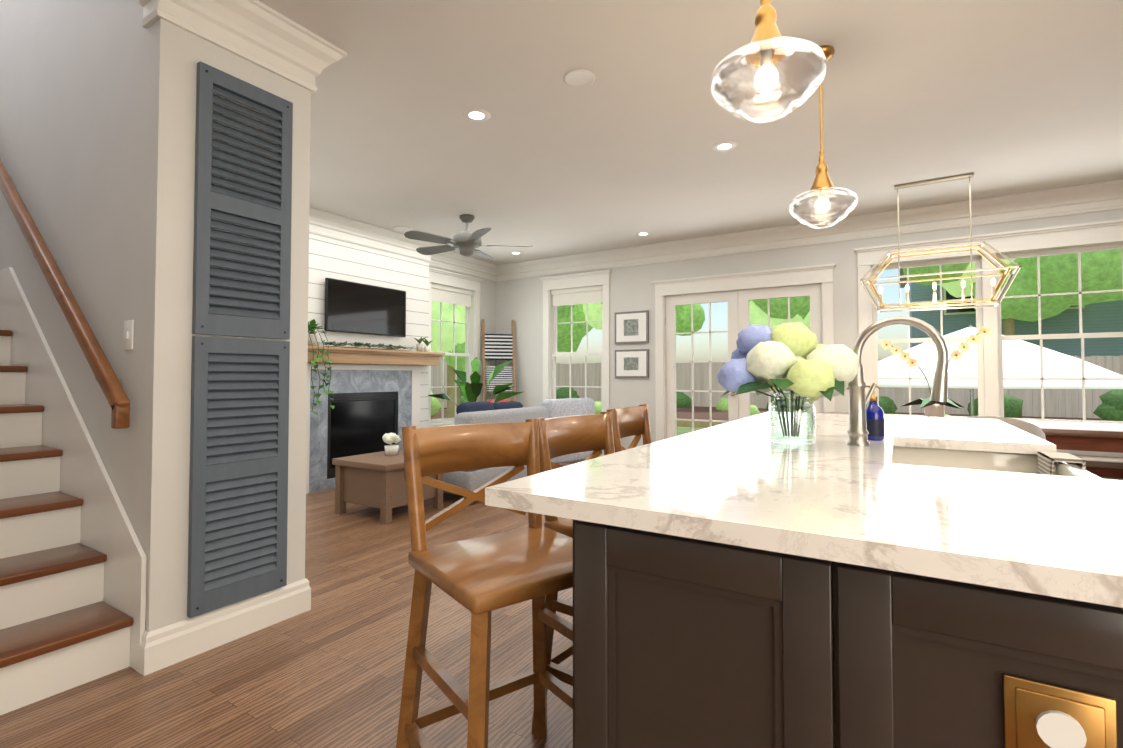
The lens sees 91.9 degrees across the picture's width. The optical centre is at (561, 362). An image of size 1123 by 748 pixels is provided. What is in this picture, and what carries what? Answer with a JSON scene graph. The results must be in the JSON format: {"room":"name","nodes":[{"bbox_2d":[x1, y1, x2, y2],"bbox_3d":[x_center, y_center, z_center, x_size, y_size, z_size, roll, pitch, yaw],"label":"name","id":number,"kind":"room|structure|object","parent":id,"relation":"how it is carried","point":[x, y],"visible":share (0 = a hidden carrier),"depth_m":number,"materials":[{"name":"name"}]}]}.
{"room":"open-plan kitchen","nodes":[
{"label":"open-plan kitchen","id":0,"kind":"room"},
{"bbox_2d":[0,0,310,631],"bbox_3d":[-2.579,-1.147,3.124,2.770,4.700,0.640,-1,-2,32],"label":"wall","id":1,"kind":"structure","parent":0,"point":[97,123],"depth_m":2.35,"materials":[{"name":"paint"}]},
{"bbox_2d":[0,159,129,428],"bbox_3d":[-2.525,-0.565,2.639,2.090,1.662,0.095,-1,-2,32],"label":"handrail","id":2,"kind":"object","parent":1,"relation":"attached to","point":[110,384],"visible":1,"depth_m":2.32,"materials":[{"name":"brown wood"}]},
{"bbox_2d":[123,320,133,349],"bbox_3d":[-1.762,-0.110,2.204,0.080,0.120,0.013,-1,-2,32],"label":"switch plate","id":3,"kind":"object","parent":1,"relation":"attached to","point":[128,340],"visible":1,"depth_m":2.20,"materials":[{"name":"plastic"}]},
{"bbox_2d":[136,579,310,675],"bbox_3d":[-1.407,1.108,2.326,0.040,0.150,0.660,-1,-2,32],"label":"baseboard","id":4,"kind":"structure","parent":1,"relation":"attached to","point":[166,646],"depth_m":2.26,"materials":[{"name":"white wood"}]},
{"bbox_2d":[138,0,329,93],"bbox_3d":[-1.394,-1.449,2.322,0.138,0.215,0.750,-1,-2,32],"label":"crown molding","id":5,"kind":"structure","parent":1,"relation":"attached to","point":[260,34],"depth_m":2.39,"materials":[{"name":"white wood"}]},
{"bbox_2d":[187,336,289,617],"bbox_3d":[-1.383,0.461,2.352,0.036,1.125,0.400,-1,-2,32],"label":"shutter","id":6,"kind":"object","parent":1,"relation":"attached to","point":[238,489],"visible":1,"depth_m":2.33,"materials":[{"name":"paint"}]},
{"bbox_2d":[192,61,292,338],"bbox_3d":[-1.383,-0.668,2.381,0.036,1.115,0.400,-1,-2,32],"label":"shutter","id":7,"kind":"object","parent":1,"relation":"attached to","point":[243,312],"visible":0.98,"depth_m":2.35,"materials":[{"name":"paint"}]},
{"bbox_2d":[330,43,346,64],"bbox_3d":[-2.261,-1.422,3.380,2.728,0.215,0.118,-1,-2,32],"label":"crown molding","id":8,"kind":"structure","parent":1,"relation":"attached to","point":[336,53],"depth_m":2.68,"materials":[{"name":"white wood"}]},
{"bbox_2d":[0,461,581,747],"bbox_3d":[0.445,1.212,1.486,9.570,0.100,9.870,-1,-2,32],"label":"floor","id":9,"kind":"structure","parent":0,"point":[326,670],"depth_m":2.04,"materials":[{"name":"brown wood"}]},
{"bbox_2d":[0,267,146,714],"bbox_3d":[-3.009,0.318,2.258,2.584,1.727,1.213,-1,-2,32],"label":"stairs","id":10,"kind":"structure","parent":9,"relation":"on","point":[73,559],"depth_m":2.22,"materials":[{"name":"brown wood"}]},
{"bbox_2d":[332,433,442,523],"bbox_3d":[-1.431,0.923,4.541,0.650,0.635,0.650,-1,-2,32],"label":"coffee table","id":11,"kind":"object","parent":9,"relation":"on","point":[376,480],"visible":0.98,"depth_m":4.32,"materials":[{"name":"wood"}]},
{"bbox_2d":[399,401,547,504],"bbox_3d":[-0.846,0.826,5.458,0.920,0.876,1.280,-1,-2,32],"label":"sofa","id":12,"kind":"object","parent":9,"relation":"on","point":[479,412],"visible":0.27,"depth_m":5.01,"materials":[{"name":"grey fabric"}]},
{"bbox_2d":[428,357,522,405],"bbox_3d":[-1.040,0.608,6.915,1.099,1.387,1.156,-1,-2,32],"label":"plant","id":13,"kind":"object","parent":9,"relation":"on","point":[471,391],"visible":0.38,"depth_m":6.80,"materials":[{"name":"green plant"}]},
{"bbox_2d":[396,419,572,747],"bbox_3d":[-0.133,0.667,1.425,0.501,0.990,0.505,1,-2,-36],"label":"stool","id":14,"kind":"object","parent":9,"relation":"on","point":[480,579],"visible":0.79,"depth_m":1.44,"materials":[{"name":"brown wood"}]},
{"bbox_2d":[482,319,515,402],"bbox_3d":[-0.867,0.354,7.573,0.459,1.937,0.416,0,-2,-13],"label":"blanket ladder","id":15,"kind":"object","parent":9,"relation":"on","point":[498,346],"visible":0.62,"depth_m":7.65,"materials":[{"name":"brown wood"}]},
{"bbox_2d":[541,398,594,463],"bbox_3d":[-0.114,0.865,6.601,0.800,0.862,0.780,1,-2,-43],"label":"armchair","id":16,"kind":"object","parent":9,"relation":"on","point":[568,407],"visible":0.19,"depth_m":6.28,"materials":[{"name":"grey fabric"}]},
{"bbox_2d":[531,412,614,733],"bbox_3d":[0.212,0.676,1.794,0.505,0.990,0.501,-1,-2,38],"label":"stool","id":17,"kind":"object","parent":9,"relation":"on","point":[562,436],"visible":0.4,"depth_m":1.83,"materials":[{"name":"brown wood"}]},
{"bbox_2d":[607,404,651,452],"bbox_3d":[0.487,0.691,2.349,0.505,0.990,0.501,-1,-2,28],"label":"stool","id":18,"kind":"object","parent":9,"relation":"on","point":[630,421],"visible":0.21,"depth_m":2.52,"materials":[{"name":"brown wood"}]},
{"bbox_2d":[822,411,848,413],"bbox_3d":[2.209,0.805,4.258,0.590,0.864,0.578,-1,-2,32],"label":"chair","id":19,"kind":"object","parent":9,"relation":"on","point":[838,412],"visible":0.02,"depth_m":4.05,"materials":[{"name":"fabric"}]},
{"bbox_2d":[573,435,1122,747],"bbox_3d":[1.093,0.726,1.734,1.004,0.883,2.506,-1,-2,32],"label":"kitchen island","id":20,"kind":"object","parent":9,"relation":"on","point":[843,580],"depth_m":0.74,"materials":[{"name":"black wood"}]},
{"bbox_2d":[485,412,1122,611],"bbox_3d":[0.985,0.271,1.823,1.060,0.032,2.570,-1,-2,32],"label":"island countertop","id":21,"kind":"structure","parent":20,"relation":"on","point":[829,500],"depth_m":0.89,"materials":[{"name":"white stone"}]},
{"bbox_2d":[717,323,858,444],"bbox_3d":[0.712,0.063,1.702,0.394,0.375,0.473,-1,-2,32],"label":"vase","id":22,"kind":"object","parent":21,"relation":"on","point":[799,363],"visible":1,"depth_m":1.63,"materials":[{"name":"clear glass"}]},
{"bbox_2d":[866,386,884,439],"bbox_3d":[1.023,0.165,1.781,0.064,0.176,0.068,-1,-2,32],"label":"soap bottle","id":23,"kind":"object","parent":21,"relation":"on","point":[875,421],"visible":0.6,"depth_m":1.75,"materials":[{"name":"blue glass"}]},
{"bbox_2d":[845,316,948,443],"bbox_3d":[0.993,0.057,1.615,0.260,0.385,0.098,-1,-2,32],"label":"faucet","id":24,"kind":"object","parent":21,"relation":"on","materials":[{"name":"silver metal"}]},
{"bbox_2d":[877,440,1122,483],"bbox_3d":[1.114,0.396,1.463,0.495,0.260,0.820,-1,-2,32],"label":"sink","id":25,"kind":"object","parent":21,"relation":"in","point":[1001,458],"depth_m":1.73,"materials":[{"name":"silver metal"}]},
{"bbox_2d":[1038,451,1085,474],"bbox_3d":[1.440,0.431,1.563,0.075,0.324,0.175,-1,-2,32],"label":"towel","id":26,"kind":"object","parent":20,"relation":"hanging from","point":[1046,460],"visible":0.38,"depth_m":1.54,"materials":[{"name":"beige fabric"}]},
{"bbox_2d":[961,416,1045,439],"bbox_3d":[2.984,0.792,3.777,0.590,0.864,0.561,-1,-2,39],"label":"chair","id":27,"kind":"object","parent":9,"relation":"on","point":[1030,428],"visible":0.06,"depth_m":3.52,"materials":[{"name":"fabric"}]},
{"bbox_2d":[1022,420,1122,452],"bbox_3d":[3.159,0.856,4.355,2.850,0.760,0.830,-1,-2,32],"label":"dining table","id":28,"kind":"object","parent":9,"relation":"on","point":[1096,437],"depth_m":3.71,"materials":[{"name":"brown wood"}]},
{"bbox_2d":[881,326,990,416],"bbox_3d":[3.064,0.100,4.475,0.745,0.755,0.453,-1,-2,32],"label":"orchid pot","id":29,"kind":"object","parent":28,"relation":"on","point":[933,409],"visible":0.92,"depth_m":4.39,"materials":[{"name":"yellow plant"}]},
{"bbox_2d":[1076,455,1122,477],"bbox_3d":[3.667,1.021,4.836,2.400,0.455,0.370,-1,-2,32],"label":"bench","id":30,"kind":"object","parent":9,"relation":"on","point":[1102,466],"depth_m":4.28,"materials":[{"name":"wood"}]},
{"bbox_2d":[308,233,428,427],"bbox_3d":[-2.178,-0.095,5.896,0.179,2.740,1.820,-1,-2,32],"label":"wall","id":31,"kind":"structure","parent":0,"point":[340,260],"depth_m":5.93,"materials":[{"name":"white wood"}]},
{"bbox_2d":[306,364,419,493],"bbox_3d":[-2.102,0.650,5.789,0.040,1.245,1.550,-1,-2,32],"label":"fireplace surround","id":32,"kind":"object","parent":31,"relation":"attached to","point":[373,404],"visible":0.75,"depth_m":5.68,"materials":[{"name":"stone"}]},
{"bbox_2d":[325,278,405,336],"bbox_3d":[-2.083,-0.562,5.815,0.076,0.530,1.020,-1,-2,32],"label":"screen","id":33,"kind":"object","parent":31,"relation":"attached to","point":[355,307],"visible":1,"depth_m":5.74,"materials":[{"name":"black"}]},
{"bbox_2d":[308,346,444,365],"bbox_3d":[-1.979,-0.055,5.807,0.250,0.155,1.820,-1,-2,32],"label":"mantel shelf","id":34,"kind":"object","parent":31,"relation":"attached to","point":[339,355],"visible":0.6,"depth_m":5.68,"materials":[{"name":"brown wood"}]},
{"bbox_2d":[308,319,334,414],"bbox_3d":[-2.338,0.032,5.093,0.398,0.921,0.368,-1,-2,32],"label":"pothos plant","id":35,"kind":"object","parent":34,"relation":"on","point":[312,336],"visible":0.79,"depth_m":5.06,"materials":[{"name":"green plant"}]},
{"bbox_2d":[321,340,413,350],"bbox_3d":[-2.012,-0.175,5.761,0.187,0.073,1.160,-1,-2,32],"label":"garland","id":36,"kind":"object","parent":34,"relation":"on","point":[360,345],"visible":0.98,"depth_m":5.68},
{"bbox_2d":[413,337,431,351],"bbox_3d":[-1.614,-0.213,6.393,0.130,0.188,0.251,-1,-2,32],"label":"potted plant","id":37,"kind":"object","parent":34,"relation":"on","point":[419,346],"visible":0.92,"depth_m":6.33,"materials":[{"name":"white ceramic"}]},
{"bbox_2d":[309,207,445,263],"bbox_3d":[-2.060,-1.358,5.856,0.138,0.215,2.056,-1,-2,32],"label":"crown molding","id":38,"kind":"structure","parent":31,"relation":"attached to","point":[323,223],"depth_m":5.82,"materials":[{"name":"white wood"}]},
{"bbox_2d":[429,251,497,279],"bbox_3d":[-1.350,-1.320,7.311,0.130,0.215,1.402,-1,-2,32],"label":"crown molding","id":39,"kind":"structure","parent":31,"relation":"attached to","point":[458,263],"depth_m":7.47,"materials":[{"name":"white wood"}]},
{"bbox_2d":[429,266,495,400],"bbox_3d":[-2.235,-0.164,6.128,0.160,2.890,4.870,-1,-2,32],"label":"wall","id":40,"kind":"structure","parent":0,"point":[488,301],"depth_m":7.86,"materials":[{"name":"paint"}]},
{"bbox_2d":[428,267,483,426],"bbox_3d":[-1.488,-0.132,7.276,0.220,2.105,1.100,-1,-2,32],"label":"living room window","id":41,"kind":"structure","parent":40,"relation":"in","point":[453,288],"depth_m":7.37,"materials":[{"name":"white wood"}]},
{"bbox_2d":[258,0,1122,264],"bbox_3d":[0.445,-2.607,1.585,9.570,2.060,9.870,-1,-2,32],"label":"ceiling","id":42,"kind":"structure","parent":0,"point":[995,97],"depth_m":3.35,"materials":[{"name":"paint"}]},
{"bbox_2d":[393,226,411,230],"bbox_3d":[-1.737,-1.460,5.941,0.200,0.008,0.200,-1,-2,32],"label":"ceiling speaker","id":43,"kind":"object","parent":42,"relation":"attached to","point":[401,228],"visible":1,"depth_m":5.92},
{"bbox_2d":[404,214,532,259],"bbox_3d":[-1.002,-1.273,5.508,1.230,0.402,1.280,-1,-2,32],"label":"ceiling fan","id":44,"kind":"object","parent":42,"relation":"hanging from","point":[466,242],"visible":1,"depth_m":5.40,"materials":[{"name":"grey metal"}]},
{"bbox_2d":[462,108,490,121],"bbox_3d":[-0.526,-1.528,3.360,0.176,0.004,0.176,-1,-2,32],"label":"recessed light","id":45,"kind":"object","parent":42,"relation":"in","point":[476,114],"visible":1,"depth_m":3.35,"materials":[{"name":"white plastic"}]},
{"bbox_2d":[509,251,521,254],"bbox_3d":[-0.596,-1.431,7.116,0.176,0.004,0.176,-1,-2,32],"label":"recessed light","id":46,"kind":"object","parent":42,"relation":"in","point":[515,252],"visible":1,"depth_m":7.09,"materials":[{"name":"white plastic"}]},
{"bbox_2d":[564,69,594,86],"bbox_3d":[0.098,-1.537,2.944,0.170,0.008,0.170,-1,-2,32],"label":"ceiling speaker","id":47,"kind":"object","parent":42,"relation":"attached to","point":[579,78],"visible":1,"depth_m":2.94},
{"bbox_2d":[636,232,650,235],"bbox_3d":[0.930,-1.456,6.161,0.176,0.004,0.176,-1,-2,32],"label":"recessed light","id":48,"kind":"object","parent":42,"relation":"in","point":[643,233],"visible":1,"depth_m":6.14,"materials":[{"name":"white plastic"}]},
{"bbox_2d":[712,141,737,151],"bbox_3d":[1.146,-1.517,3.817,0.176,0.004,0.176,-1,-2,32],"label":"recessed light","id":49,"kind":"object","parent":42,"relation":"in","point":[723,146],"visible":1,"depth_m":3.81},
{"bbox_2d":[710,0,826,122],"bbox_3d":[0.586,-1.136,1.560,0.314,0.880,0.314,-1,-2,32],"label":"pendant light","id":50,"kind":"object","parent":42,"relation":"hanging from","point":[767,48],"visible":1,"depth_m":1.53,"materials":[{"name":"clear glass"}]},
{"bbox_2d":[788,45,857,228],"bbox_3d":[1.295,-1.107,2.702,0.314,0.880,0.314,-1,-2,32],"label":"pendant light","id":51,"kind":"object","parent":42,"relation":"hanging from","point":[822,187],"visible":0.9,"depth_m":2.67,"materials":[{"name":"clear glass"}]},
{"bbox_2d":[860,173,1020,312],"bbox_3d":[3.064,-0.971,4.467,1.053,1.060,0.333,-1,-2,32],"label":"chandelier","id":52,"kind":"object","parent":42,"relation":"hanging from","point":[963,302],"visible":1,"depth_m":4.42,"materials":[{"name":"gold metal"}]},
{"bbox_2d":[496,209,1122,479],"bbox_3d":[3.072,-0.177,5.607,9.410,2.890,0.160,-1,-2,32],"label":"wall","id":53,"kind":"structure","parent":0,"point":[519,302],"depth_m":6.70,"materials":[{"name":"paint"}]},
{"bbox_2d":[539,270,611,411],"bbox_3d":[0.214,-0.130,7.344,1.090,2.105,0.220,-1,-2,32],"label":"window","id":54,"kind":"structure","parent":53,"relation":"in","point":[586,288],"depth_m":7.35,"materials":[{"name":"white wood"}]},
{"bbox_2d":[615,310,648,343],"bbox_3d":[0.884,-0.438,6.857,0.460,0.405,0.032,-1,-2,32],"label":"picture","id":55,"kind":"object","parent":53,"relation":"attached to","point":[631,327],"visible":0.93,"depth_m":6.84},
{"bbox_2d":[615,349,648,377],"bbox_3d":[0.884,0.020,6.846,0.460,0.360,0.032,-1,-2,32],"label":"picture","id":56,"kind":"object","parent":53,"relation":"attached to","point":[632,363],"visible":0.98,"depth_m":6.83},
{"bbox_2d":[651,263,835,441],"bbox_3d":[2.028,0.139,6.212,2.030,2.290,0.220,-1,-2,32],"label":"door frame","id":57,"kind":"structure","parent":53,"relation":"attached to","point":[737,292],"depth_m":6.25,"materials":[{"name":"white wood"}]},
{"bbox_2d":[491,179,1122,281],"bbox_3d":[2.931,-1.365,5.562,9.250,0.215,0.118,-1,-2,32],"label":"crown molding","id":58,"kind":"structure","parent":53,"relation":"attached to","point":[1101,196],"depth_m":5.53,"materials":[{"name":"white wood"}]},
{"bbox_2d":[854,219,1122,423],"bbox_3d":[4.386,-0.252,4.758,3.180,1.855,0.220,-1,-2,32],"label":"dining room window","id":59,"kind":"structure","parent":53,"relation":"in","point":[1079,239],"depth_m":4.97,"materials":[{"name":"white wood"}]},
{"label":"outside","id":60,"kind":"structure","parent":0,"visible":0},
{"bbox_2d":[677,402,1045,435],"bbox_3d":[3.880,1.878,17.966,58.000,0.300,62.000,-1,-2,32],"label":"ground","id":61,"kind":"structure","parent":60,"point":[682,430],"depth_m":12.88,"materials":[{"name":"green plant"}]},
{"bbox_2d":[431,249,1122,427],"bbox_3d":[5.325,-3.499,14.648,40.700,10.362,43.152,-1,-2,32],"label":"garden","id":62,"kind":"object","parent":61,"relation":"on","point":[1103,311],"visible":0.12,"depth_m":17.26,"materials":[{"name":"green plant"}]}
]}

